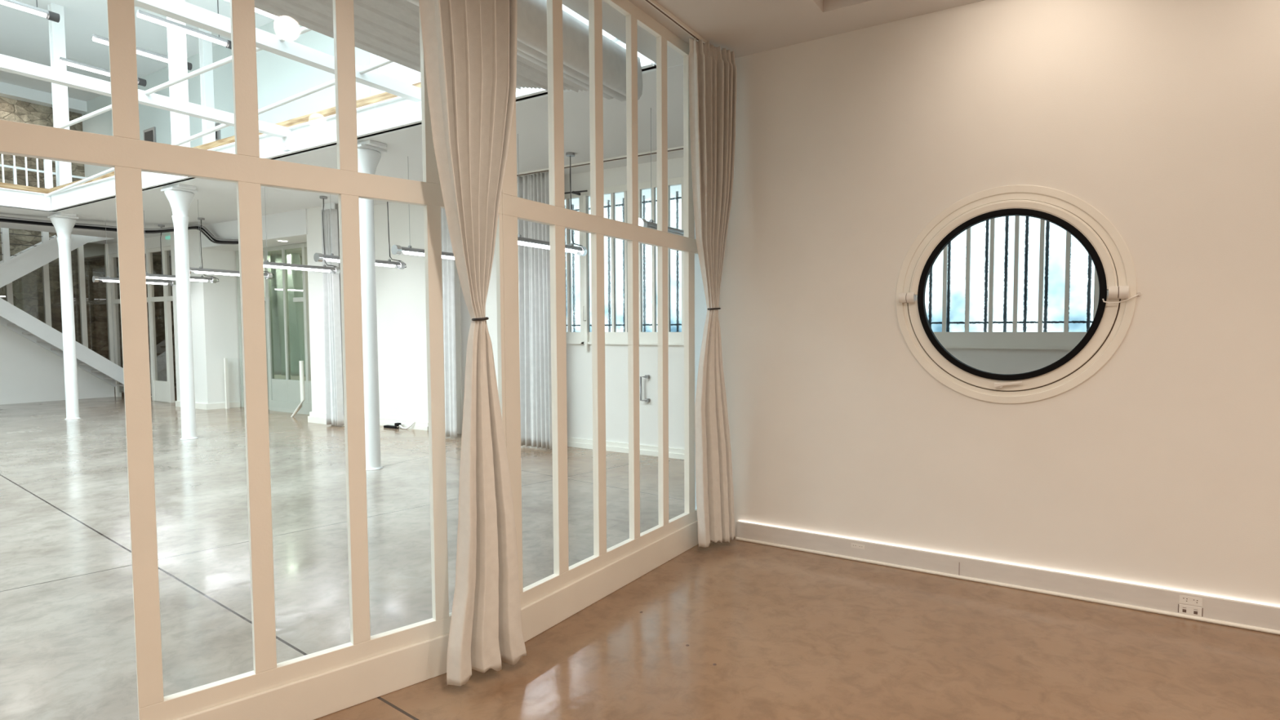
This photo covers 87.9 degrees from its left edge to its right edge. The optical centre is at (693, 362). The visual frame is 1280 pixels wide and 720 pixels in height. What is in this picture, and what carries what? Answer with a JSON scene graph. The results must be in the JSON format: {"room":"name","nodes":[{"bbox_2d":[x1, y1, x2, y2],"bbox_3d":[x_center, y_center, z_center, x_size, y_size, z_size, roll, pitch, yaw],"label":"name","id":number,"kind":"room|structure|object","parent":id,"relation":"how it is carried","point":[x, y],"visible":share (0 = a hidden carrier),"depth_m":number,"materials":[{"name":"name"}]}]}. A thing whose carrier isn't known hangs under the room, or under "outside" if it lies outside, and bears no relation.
{"room":"empty office room","nodes":[
{"label":"empty office room","id":0,"kind":"room"},
{"bbox_2d":[0,243,115,404],"bbox_3d":[-16.669,-0.666,9.328,0.100,3.470,13.465,2,3,30],"label":"wall","id":1,"kind":"structure","parent":0,"point":[29,372],"depth_m":14.12,"materials":[{"name":"white paint"}]},
{"bbox_2d":[0,96,176,391],"bbox_3d":[-17.492,-3.111,10.918,0.150,8.200,15.600,2,3,30],"label":"wall","id":2,"kind":"structure","parent":0,"point":[28,291],"depth_m":15.44,"materials":[{"name":"stone"}]},
{"bbox_2d":[0,81,87,114],"bbox_3d":[-17.814,-5.739,9.791,0.300,0.240,13.560,2,3,30],"label":"trim","id":3,"kind":"structure","parent":2,"relation":"attached to","point":[6,90],"depth_m":14.82,"materials":[{"name":"white metal"}]},
{"bbox_2d":[92,275,119,282],"label":"pendant","id":4,"kind":"object","parent":2,"relation":"hanging from","point":[108,278],"depth_m":11.57,"materials":[{"name":"grey metal"}]},
{"bbox_2d":[83,234,170,258],"bbox_3d":[-12.367,-2.555,14.557,5.100,0.230,0.140,2,3,30],"label":"beam","id":5,"kind":"object","parent":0,"point":[95,251],"visible":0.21,"depth_m":14.83,"materials":[{"name":"white paint"}]},
{"bbox_2d":[0,0,275,101],"bbox_3d":[-6.999,-5.643,3.521,25.300,0.150,13.560,2,3,30],"label":"skylight","id":6,"kind":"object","parent":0,"point":[24,35],"depth_m":12.19,"materials":[{"name":"clear glass"}]},
{"bbox_2d":[0,0,60,22],"bbox_3d":[-8.433,-5.062,7.959,0.110,1.444,1.140,2,3,30],"label":"pendant","id":7,"kind":"object","parent":6,"relation":"hanging from","point":[50,15],"visible":1,"depth_m":8.26,"materials":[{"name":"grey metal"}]},
{"bbox_2d":[59,57,110,76],"label":"pendant","id":8,"kind":"object","parent":6,"relation":"hanging from","point":[62,60],"depth_m":10.03,"materials":[{"name":"grey metal"}]},
{"bbox_2d":[92,34,108,45],"label":"pendant","id":9,"kind":"object","parent":6,"relation":"hanging from","point":[95,37],"depth_m":9.10,"materials":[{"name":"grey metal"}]},
{"bbox_2d":[136,46,168,62],"label":"pendant","id":10,"kind":"object","parent":6,"relation":"hanging from","point":[141,51],"depth_m":9.61,"materials":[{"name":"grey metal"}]},
{"bbox_2d":[136,0,231,49],"bbox_3d":[-6.753,-5.108,8.822,0.110,1.444,1.120,2,3,30],"label":"pendant","id":11,"kind":"object","parent":6,"relation":"hanging from","point":[140,14],"visible":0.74,"depth_m":8.79,"materials":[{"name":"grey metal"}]},
{"bbox_2d":[225,0,293,26],"bbox_3d":[-5.491,-5.077,8.149,0.110,1.444,1.020,2,3,30],"label":"pendant","id":12,"kind":"object","parent":6,"relation":"hanging from","point":[283,21],"visible":0.45,"depth_m":8.42,"materials":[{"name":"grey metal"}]},
{"bbox_2d":[200,208,307,257],"bbox_3d":[-7.190,-2.375,12.557,3.470,0.410,2.300,2,3,30],"label":"beam","id":13,"kind":"structure","parent":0,"point":[291,226],"depth_m":11.32,"materials":[{"name":"grey paint"}]},
{"bbox_2d":[270,253,305,376],"bbox_3d":[-7.730,-0.909,12.598,1.465,2.300,0.124,2,3,30],"label":"window","id":14,"kind":"structure","parent":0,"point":[296,327],"depth_m":12.51,"materials":[{"name":"glass"}]},
{"bbox_2d":[0,0,683,255],"bbox_3d":[-6.473,-2.322,4.564,25.320,0.270,15.600,2,3,30],"label":"ceiling","id":15,"kind":"structure","parent":0,"point":[217,199],"depth_m":7.33,"materials":[{"name":"grey paint"}]},
{"bbox_2d":[0,182,51,212],"bbox_3d":[-13.341,-2.433,6.160,0.130,0.360,11.080,2,3,30],"label":"beam","id":16,"kind":"structure","parent":15,"relation":"attached to","point":[11,195],"depth_m":10.61,"materials":[{"name":"white paint"}]},
{"bbox_2d":[0,154,88,188],"bbox_3d":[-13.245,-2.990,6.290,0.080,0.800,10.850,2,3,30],"label":"balcony railing","id":17,"kind":"object","parent":16,"relation":"on","point":[48,179],"visible":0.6,"depth_m":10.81,"materials":[{"name":"white metal"}]},
{"bbox_2d":[47,2,71,186],"bbox_3d":[-10.586,-4.352,11.060,0.240,3.160,0.240,2,3,30],"label":"steel post","id":18,"kind":"object","parent":15,"relation":"on","point":[56,30],"visible":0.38,"depth_m":11.00,"materials":[{"name":"white metal"}]},
{"bbox_2d":[0,216,238,244],"bbox_3d":[-11.149,-2.238,10.617,6.546,0.415,1.646,-2,3,-31],"label":"cable bundle","id":19,"kind":"object","parent":15,"relation":"attached to","point":[2,219],"visible":0.82,"depth_m":11.78,"materials":[{"name":"black rubber"}]},
{"bbox_2d":[146,279,176,286],"label":"pendant","id":20,"kind":"object","parent":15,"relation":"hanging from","point":[173,282],"depth_m":12.28,"materials":[{"name":"grey metal"}]},
{"bbox_2d":[166,0,190,146],"bbox_3d":[-7.021,-4.257,8.997,0.240,3.160,0.240,2,3,30],"label":"steel post","id":21,"kind":"object","parent":15,"relation":"on","point":[176,40],"visible":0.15,"depth_m":8.97,"materials":[{"name":"white metal"}]},
{"bbox_2d":[197,217,204,268],"label":"pendant","id":22,"kind":"object","parent":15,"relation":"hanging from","point":[201,219],"depth_m":11.53,"materials":[{"name":"grey metal"}]},
{"bbox_2d":[190,273,218,283],"label":"pendant","id":23,"kind":"object","parent":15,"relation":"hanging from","point":[200,279],"depth_m":11.56,"materials":[{"name":"grey metal"}]},
{"bbox_2d":[198,27,215,144],"bbox_3d":[-8.733,-4.397,11.904,0.225,3.160,0.225,2,3,30],"label":"steel post","id":24,"kind":"object","parent":15,"relation":"on","point":[206,82],"visible":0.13,"depth_m":11.83,"materials":[{"name":"white metal"}]},
{"bbox_2d":[189,260,239,276],"label":"pendant","id":25,"kind":"object","parent":15,"relation":"hanging from","point":[200,270],"depth_m":10.09,"materials":[{"name":"grey metal"}]},
{"bbox_2d":[263,271,274,279],"label":"pendant","id":26,"kind":"object","parent":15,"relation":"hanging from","point":[268,275],"depth_m":10.78,"materials":[{"name":"grey metal"}]},
{"bbox_2d":[263,258,340,274],"label":"pendant","id":27,"kind":"object","parent":15,"relation":"hanging from","point":[334,269],"depth_m":9.44,"materials":[{"name":"grey metal"}]},
{"bbox_2d":[320,195,327,254],"label":"pendant","id":28,"kind":"object","parent":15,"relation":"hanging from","point":[322,197],"depth_m":9.70,"materials":[{"name":"grey metal"}]},
{"bbox_2d":[313,240,339,263],"label":"pendant","id":29,"kind":"object","parent":15,"relation":"hanging from","point":[320,257],"depth_m":8.21,"materials":[{"name":"grey metal"}]},
{"bbox_2d":[320,202,343,426],"bbox_3d":[-5.654,-0.746,10.325,0.337,3.450,0.121,2,3,30],"label":"curtain","id":30,"kind":"object","parent":15,"relation":"hanging from","point":[331,282],"visible":0.88,"depth_m":10.28,"materials":[{"name":"grey fabric"}]},
{"bbox_2d":[441,251,454,260],"label":"pendant","id":31,"kind":"object","parent":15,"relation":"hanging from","point":[446,255],"depth_m":7.96,"materials":[{"name":"grey metal"}]},
{"bbox_2d":[517,234,549,250],"label":"pendant","id":32,"kind":"object","parent":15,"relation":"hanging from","point":[521,241],"depth_m":6.81,"materials":[{"name":"grey metal"}]},
{"bbox_2d":[565,151,574,209],"label":"pendant","id":33,"kind":"object","parent":15,"relation":"hanging from","point":[570,154],"depth_m":7.34,"materials":[{"name":"grey metal"}]},
{"bbox_2d":[564,229,586,256],"label":"pendant","id":34,"kind":"object","parent":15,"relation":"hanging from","point":[580,250],"depth_m":7.40,"materials":[{"name":"grey metal"}]},
{"bbox_2d":[516,146,683,177],"bbox_3d":[0.849,-2.281,6.553,14.400,0.034,0.044,2,3,30],"label":"track","id":35,"kind":"object","parent":15,"relation":"attached to","point":[681,148],"visible":0.02,"depth_m":7.60,"materials":[{"name":"white metal"}]},
{"bbox_2d":[440,208,457,437],"bbox_3d":[-3.506,-0.680,9.223,0.504,3.420,0.129,2,3,30],"label":"curtain","id":36,"kind":"object","parent":35,"relation":"hanging from","point":[447,266],"visible":0.37,"depth_m":9.13,"materials":[{"name":"grey fabric"}]},
{"bbox_2d":[517,171,551,448],"bbox_3d":[-1.988,-0.639,8.338,0.549,3.420,0.125,2,3,30],"label":"curtain","id":37,"kind":"object","parent":35,"relation":"hanging from","point":[534,264],"visible":0.86,"depth_m":8.31,"materials":[{"name":"grey fabric"}]},
{"bbox_2d":[638,217,657,230],"label":"pendant","id":38,"kind":"object","parent":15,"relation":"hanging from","point":[650,224],"depth_m":5.81,"materials":[{"name":"grey metal"}]},
{"bbox_2d":[650,107,651,207],"label":"pendant","id":39,"kind":"object","parent":15,"relation":"hanging from","point":[651,108],"depth_m":5.89,"materials":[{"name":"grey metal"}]},
{"bbox_2d":[667,226,684,236],"label":"pendant","id":40,"kind":"object","parent":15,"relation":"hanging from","point":[672,230],"depth_m":6.22,"materials":[{"name":"grey metal"}]},
{"bbox_2d":[353,0,420,72],"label":"roller shade","id":41,"kind":"object","parent":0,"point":[388,29],"depth_m":4.36,"materials":[{"name":"grey fabric"}]},
{"bbox_2d":[81,20,1107,448],"bbox_3d":[-3.526,-3.072,9.621,25.320,8.200,0.240,2,3,30],"label":"wall","id":42,"kind":"structure","parent":0,"point":[401,308],"depth_m":10.06,"materials":[{"name":"white paint"}]},
{"bbox_2d":[137,77,146,86],"label":"pendant","id":43,"kind":"object","parent":42,"relation":"hanging from","point":[141,82],"depth_m":10.64,"materials":[{"name":"grey metal"}]},
{"bbox_2d":[143,126,155,142],"bbox_3d":[-11.523,-4.767,14.015,0.500,0.380,0.038,2,3,30],"label":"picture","id":44,"kind":"object","parent":42,"relation":"attached to","point":[149,135],"visible":0.64,"depth_m":13.95,"materials":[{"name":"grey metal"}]},
{"bbox_2d":[186,62,192,70],"label":"pendant","id":45,"kind":"object","parent":42,"relation":"hanging from","point":[189,65],"depth_m":10.00,"materials":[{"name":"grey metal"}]},
{"bbox_2d":[214,122,221,140],"bbox_3d":[-9.165,-4.389,12.665,0.350,0.350,0.038,2,3,30],"label":"picture","id":46,"kind":"object","parent":42,"relation":"attached to","point":[218,132],"visible":0.29,"depth_m":12.59,"materials":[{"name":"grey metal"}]},
{"bbox_2d":[254,0,333,38],"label":"roller shade","id":47,"kind":"object","parent":42,"relation":"attached to","point":[317,15],"depth_m":4.33,"materials":[{"name":"grey fabric"}]},
{"bbox_2d":[375,201,406,269],"label":"pendant","id":48,"kind":"object","parent":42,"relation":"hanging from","point":[400,264],"depth_m":8.96,"materials":[{"name":"grey metal"}]},
{"bbox_2d":[391,244,424,257],"label":"pendant","id":49,"kind":"object","parent":42,"relation":"hanging from","point":[397,250],"depth_m":7.48,"materials":[{"name":"grey metal"}]},
{"bbox_2d":[454,261,462,434],"bbox_3d":[-3.615,-0.599,9.720,0.700,3.250,0.255,2,3,30],"label":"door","id":50,"kind":"structure","parent":42,"relation":"in","point":[457,283],"depth_m":9.52,"materials":[{"name":"white paint"}]},
{"bbox_2d":[369,24,613,96],"bbox_3d":[-2.408,-4.136,8.826,6.010,2.600,0.080,2,3,30],"label":"window","id":51,"kind":"structure","parent":42,"relation":"in","point":[373,58],"depth_m":10.24,"materials":[{"name":"clear glass"}]},
{"bbox_2d":[379,417,684,459],"bbox_3d":[0.956,1.093,7.073,14.580,0.115,0.032,2,3,30],"label":"baseboard","id":52,"kind":"structure","parent":42,"relation":"attached to","point":[675,453],"depth_m":8.27,"materials":[{"name":"white paint"}]},
{"bbox_2d":[564,190,583,343],"bbox_3d":[-1.661,-1.210,8.575,0.760,1.923,0.209,2,3,30],"label":"window","id":53,"kind":"structure","parent":42,"relation":"in","point":[573,263],"depth_m":8.44,"materials":[{"name":"white"}]},
{"bbox_2d":[564,190,587,195],"bbox_3d":[-1.441,-2.112,8.234,0.400,0.030,0.150,2,3,30],"label":"curtain rod","id":54,"kind":"object","parent":53,"relation":"attached to","point":[577,193],"visible":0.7,"depth_m":8.19,"materials":[{"name":"metal"}]},
{"bbox_2d":[581,176,684,402],"bbox_3d":[-0.710,-0.842,8.019,1.540,2.607,0.247,2,3,30],"label":"window","id":55,"kind":"structure","parent":42,"relation":"in","point":[615,257],"depth_m":7.91,"materials":[{"name":"clear glass"}]},
{"bbox_2d":[582,195,588,350],"bbox_3d":[-1.360,-1.117,8.261,0.040,1.920,0.089,2,3,30],"label":"bolt","id":56,"kind":"object","parent":55,"relation":"attached to","point":[584,197],"visible":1,"depth_m":8.28,"materials":[{"name":"white metal"}]},
{"bbox_2d":[915,215,1099,349],"bbox_3d":[2.816,-1.090,5.983,1.550,1.923,0.209,2,3,30],"label":"window","id":57,"kind":"structure","parent":42,"relation":"in","point":[1013,282],"depth_m":5.92,"materials":[{"name":"clear glass"}]},
{"bbox_2d":[0,387,1279,719],"bbox_3d":[-6.518,1.338,4.775,26.400,0.120,15.600,2,3,30],"label":"floor","id":58,"kind":"structure","parent":0,"point":[788,634],"depth_m":3.48,"materials":[{"name":"concrete"}]},
{"bbox_2d":[47,212,80,419],"bbox_3d":[-10.633,-0.772,11.245,0.480,3.470,0.325,2,3,30],"label":"column","id":59,"kind":"structure","parent":58,"relation":"on","point":[64,223],"depth_m":11.19,"materials":[{"name":"white paint"}]},
{"bbox_2d":[0,297,151,396],"bbox_3d":[-13.627,-0.734,13.612,0.850,3.390,3.924,2,3,30],"label":"staircase","id":60,"kind":"structure","parent":58,"relation":"on","point":[11,317],"depth_m":13.83,"materials":[{"name":"white paint"}]},
{"bbox_2d":[0,234,98,288],"bbox_3d":[-13.748,-1.636,13.362,0.850,2.483,3.450,2,3,30],"label":"staircase","id":61,"kind":"structure","parent":60,"relation":"on","point":[24,264],"depth_m":13.34,"materials":[{"name":"white paint"}]},
{"bbox_2d":[0,227,57,266],"bbox_3d":[-13.686,-2.096,12.649,0.110,2.613,2.720,2,3,30],"label":"stair railing","id":62,"kind":"object","parent":61,"relation":"on","point":[6,259],"visible":0.51,"depth_m":13.00,"materials":[{"name":"white metal"}]},
{"bbox_2d":[109,245,174,402],"bbox_3d":[-11.716,-0.803,14.245,3.520,3.240,0.080,2,3,30],"label":"wall","id":63,"kind":"structure","parent":58,"relation":"on","point":[162,391],"depth_m":14.10,"materials":[{"name":"white paint"}]},
{"bbox_2d":[145,267,175,280],"label":"pendant","id":64,"kind":"object","parent":63,"relation":"hanging from","point":[155,276],"depth_m":11.00,"materials":[{"name":"grey metal"}]},
{"bbox_2d":[160,232,163,274],"label":"pendant","id":65,"kind":"object","parent":63,"relation":"hanging from","point":[161,233],"depth_m":12.28,"materials":[{"name":"grey metal"}]},
{"bbox_2d":[160,183,198,439],"bbox_3d":[-7.035,-0.674,9.139,0.480,3.470,0.325,2,3,30],"label":"column","id":66,"kind":"structure","parent":58,"relation":"on","point":[180,197],"depth_m":9.08,"materials":[{"name":"white paint"}]},
{"bbox_2d":[48,36,656,212],"bbox_3d":[-5.422,-2.534,7.916,11.870,0.360,0.135,2,3,30],"label":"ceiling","id":67,"kind":"structure","parent":66,"relation":"on","point":[383,113],"depth_m":7.16,"materials":[{"name":"white paint"}]},
{"bbox_2d":[0,53,287,137],"bbox_3d":[-7.232,-2.314,2.673,0.100,0.105,10.770,2,3,30],"label":"cross beam","id":68,"kind":"structure","parent":67,"relation":"attached to","point":[7,64],"depth_m":5.96,"materials":[{"name":"white metal"}]},
{"bbox_2d":[56,26,311,128],"bbox_3d":[-6.077,-2.556,6.753,11.800,0.040,0.040,2,3,30],"label":"bar","id":69,"kind":"object","parent":68,"relation":"attached to","point":[301,30],"visible":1,"depth_m":5.80,"materials":[{"name":"white metal"}]},
{"bbox_2d":[515,0,547,90],"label":"roller shade","id":70,"kind":"object","parent":69,"relation":"hanging from","point":[531,24],"depth_m":3.91,"materials":[{"name":"grey fabric"}]},
{"bbox_2d":[562,9,589,92],"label":"roller shade","id":71,"kind":"object","parent":69,"relation":"hanging from","point":[575,46],"depth_m":4.19,"materials":[{"name":"grey fabric"}]},
{"bbox_2d":[602,35,626,101],"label":"roller shade","id":72,"kind":"object","parent":69,"relation":"hanging from","point":[614,55],"depth_m":4.51,"materials":[{"name":"grey fabric"}]},
{"bbox_2d":[44,58,392,197],"bbox_3d":[-6.485,-2.590,8.064,9.760,0.044,0.044,2,3,34],"label":"bar","id":73,"kind":"object","parent":68,"relation":"attached to","point":[384,62],"visible":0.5,"depth_m":6.49,"materials":[{"name":"white metal"}]},
{"bbox_2d":[133,0,421,102],"bbox_3d":[-5.259,-2.261,1.531,0.100,0.105,10.770,2,3,30],"label":"cross beam","id":74,"kind":"structure","parent":67,"relation":"attached to","point":[181,11],"depth_m":5.04,"materials":[{"name":"white metal"}]},
{"bbox_2d":[169,229,306,407],"bbox_3d":[-9.203,-0.899,13.771,1.240,3.470,2.250,2,3,30],"label":"wall pier","id":75,"kind":"object","parent":58,"relation":"on","point":[214,306],"visible":0.29,"depth_m":12.74,"materials":[{"name":"white paint"}]},
{"bbox_2d":[175,400,239,409],"bbox_3d":[-9.646,0.827,12.880,1.392,0.110,0.480,0,3,6],"label":"baseboard","id":76,"kind":"object","parent":75,"relation":"attached to","point":[234,404],"visible":0.85,"depth_m":12.77,"materials":[{"name":"white paint"}]},
{"bbox_2d":[0,0,506,719],"bbox_3d":[-3.380,-0.230,0.770,6.759,3.396,0.068,-3,4,-42],"label":"frame","id":77,"kind":"object","parent":58,"relation":"on","point":[324,682],"visible":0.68,"depth_m":2.42,"materials":[{"name":"white paint"}]},
{"bbox_2d":[223,357,305,417],"bbox_3d":[-7.911,0.434,12.097,2.613,0.993,0.134,2,3,30],"label":"guard","id":78,"kind":"object","parent":58,"relation":"on","point":[225,360],"visible":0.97,"depth_m":11.51,"materials":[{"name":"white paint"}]},
{"bbox_2d":[235,242,311,414],"bbox_3d":[-7.455,-0.617,12.140,3.370,3.060,0.080,2,3,30],"label":"wall","id":79,"kind":"structure","parent":58,"relation":"on","point":[283,395],"depth_m":12.18,"materials":[{"name":"grey paint"}]},
{"bbox_2d":[306,204,344,415],"bbox_3d":[-5.338,-0.796,11.546,0.880,3.470,2.230,2,3,30],"label":"wall pier","id":80,"kind":"object","parent":58,"relation":"on","point":[315,285],"visible":0.21,"depth_m":10.69,"materials":[{"name":"white paint"}]},
{"bbox_2d":[307,411,344,426],"bbox_3d":[-5.907,0.901,10.642,0.960,0.170,0.050,2,3,30],"label":"baseboard","id":81,"kind":"object","parent":80,"relation":"attached to","point":[314,417],"visible":0.64,"depth_m":10.73,"materials":[{"name":"white paint"}]},
{"bbox_2d":[357,139,386,471],"bbox_3d":[-3.495,-0.581,7.113,0.480,3.470,0.325,2,3,30],"label":"column","id":82,"kind":"structure","parent":58,"relation":"on","point":[369,152],"depth_m":7.06,"materials":[{"name":"white paint"}]},
{"bbox_2d":[383,422,414,429],"bbox_3d":[-4.526,0.950,10.142,0.582,0.118,0.104,1,3,23],"label":"power strip","id":83,"kind":"object","parent":58,"relation":"on","point":[396,425],"visible":1,"depth_m":10.12,"materials":[{"name":"black plastic"}]},
{"bbox_2d":[502,0,706,642],"bbox_3d":[-0.377,-0.391,3.919,0.068,3.396,2.029,2,3,30],"label":"frame","id":84,"kind":"object","parent":58,"relation":"on","point":[544,603],"visible":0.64,"depth_m":3.67,"materials":[{"name":"white paint"}]},
{"bbox_2d":[628,0,984,57],"bbox_3d":[0.141,-1.932,-0.046,9.000,0.072,8.229,2,3,30],"label":"ceiling","id":85,"kind":"structure","parent":0,"point":[744,28],"depth_m":4.01,"materials":[{"name":"paint"}]},
{"bbox_2d":[644,0,711,44],"bbox_3d":[-2.473,-1.952,1.424,0.507,0.024,8.388,3,4,43],"label":"track","id":86,"kind":"object","parent":85,"relation":"attached to","point":[653,3],"visible":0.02,"depth_m":4.01,"materials":[{"name":"white metal"}]},
{"bbox_2d":[418,0,526,685],"bbox_3d":[-0.902,-0.341,2.746,0.110,3.332,0.437,2,4,40],"label":"curtain","id":87,"kind":"object","parent":86,"relation":"hanging from","point":[469,46],"visible":1,"depth_m":2.74,"materials":[{"name":"beige fabric"}]},
{"bbox_2d":[688,37,737,547],"bbox_3d":[0.140,-0.425,4.431,0.388,3.333,0.108,-3,4,-42],"label":"curtain","id":88,"kind":"object","parent":86,"relation":"hanging from","point":[713,70],"visible":1,"depth_m":4.39,"materials":[{"name":"beige fabric"}]},
{"bbox_2d":[718,0,1279,607],"bbox_3d":[3.128,-0.396,3.128,6.938,3.470,0.120,2,3,30],"label":"wall","id":89,"kind":"structure","parent":0,"point":[1160,468],"depth_m":3.77,"materials":[{"name":"white paint"}]},
{"bbox_2d":[851,542,864,549],"bbox_3d":[1.067,1.190,4.295,0.090,0.030,0.005,2,3,30],"label":"power outlet","id":90,"kind":"object","parent":89,"relation":"attached to","point":[853,545],"visible":1,"depth_m":4.29,"materials":[{"name":"white plastic"}]},
{"bbox_2d":[735,520,1279,635],"bbox_3d":[3.202,1.279,3.073,6.678,0.130,0.047,2,3,30],"label":"baseboard","id":91,"kind":"structure","parent":89,"relation":"attached to","point":[1219,611],"depth_m":3.80,"materials":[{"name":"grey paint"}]},
{"bbox_2d":[895,184,1141,404],"bbox_3d":[1.833,-0.391,3.847,1.273,1.254,0.197,2,3,30],"label":"window","id":92,"kind":"structure","parent":89,"relation":"in","point":[1111,257],"depth_m":3.75,"materials":[{"name":"white paint"}]},
{"bbox_2d":[1177,604,1203,616],"bbox_3d":[2.573,1.281,3.426,0.103,0.045,0.005,2,3,30],"label":"outlet","id":93,"kind":"object","parent":89,"relation":"attached to","point":[1184,609],"visible":1,"depth_m":3.42,"materials":[{"name":"white plastic"}]},
{"bbox_2d":[1178,595,1202,606],"bbox_3d":[2.573,1.231,3.423,0.096,0.043,0.005,2,3,30],"label":"power outlet","id":94,"kind":"object","parent":89,"relation":"attached to","point":[1183,599],"visible":1,"depth_m":3.42,"materials":[{"name":"white plastic"}]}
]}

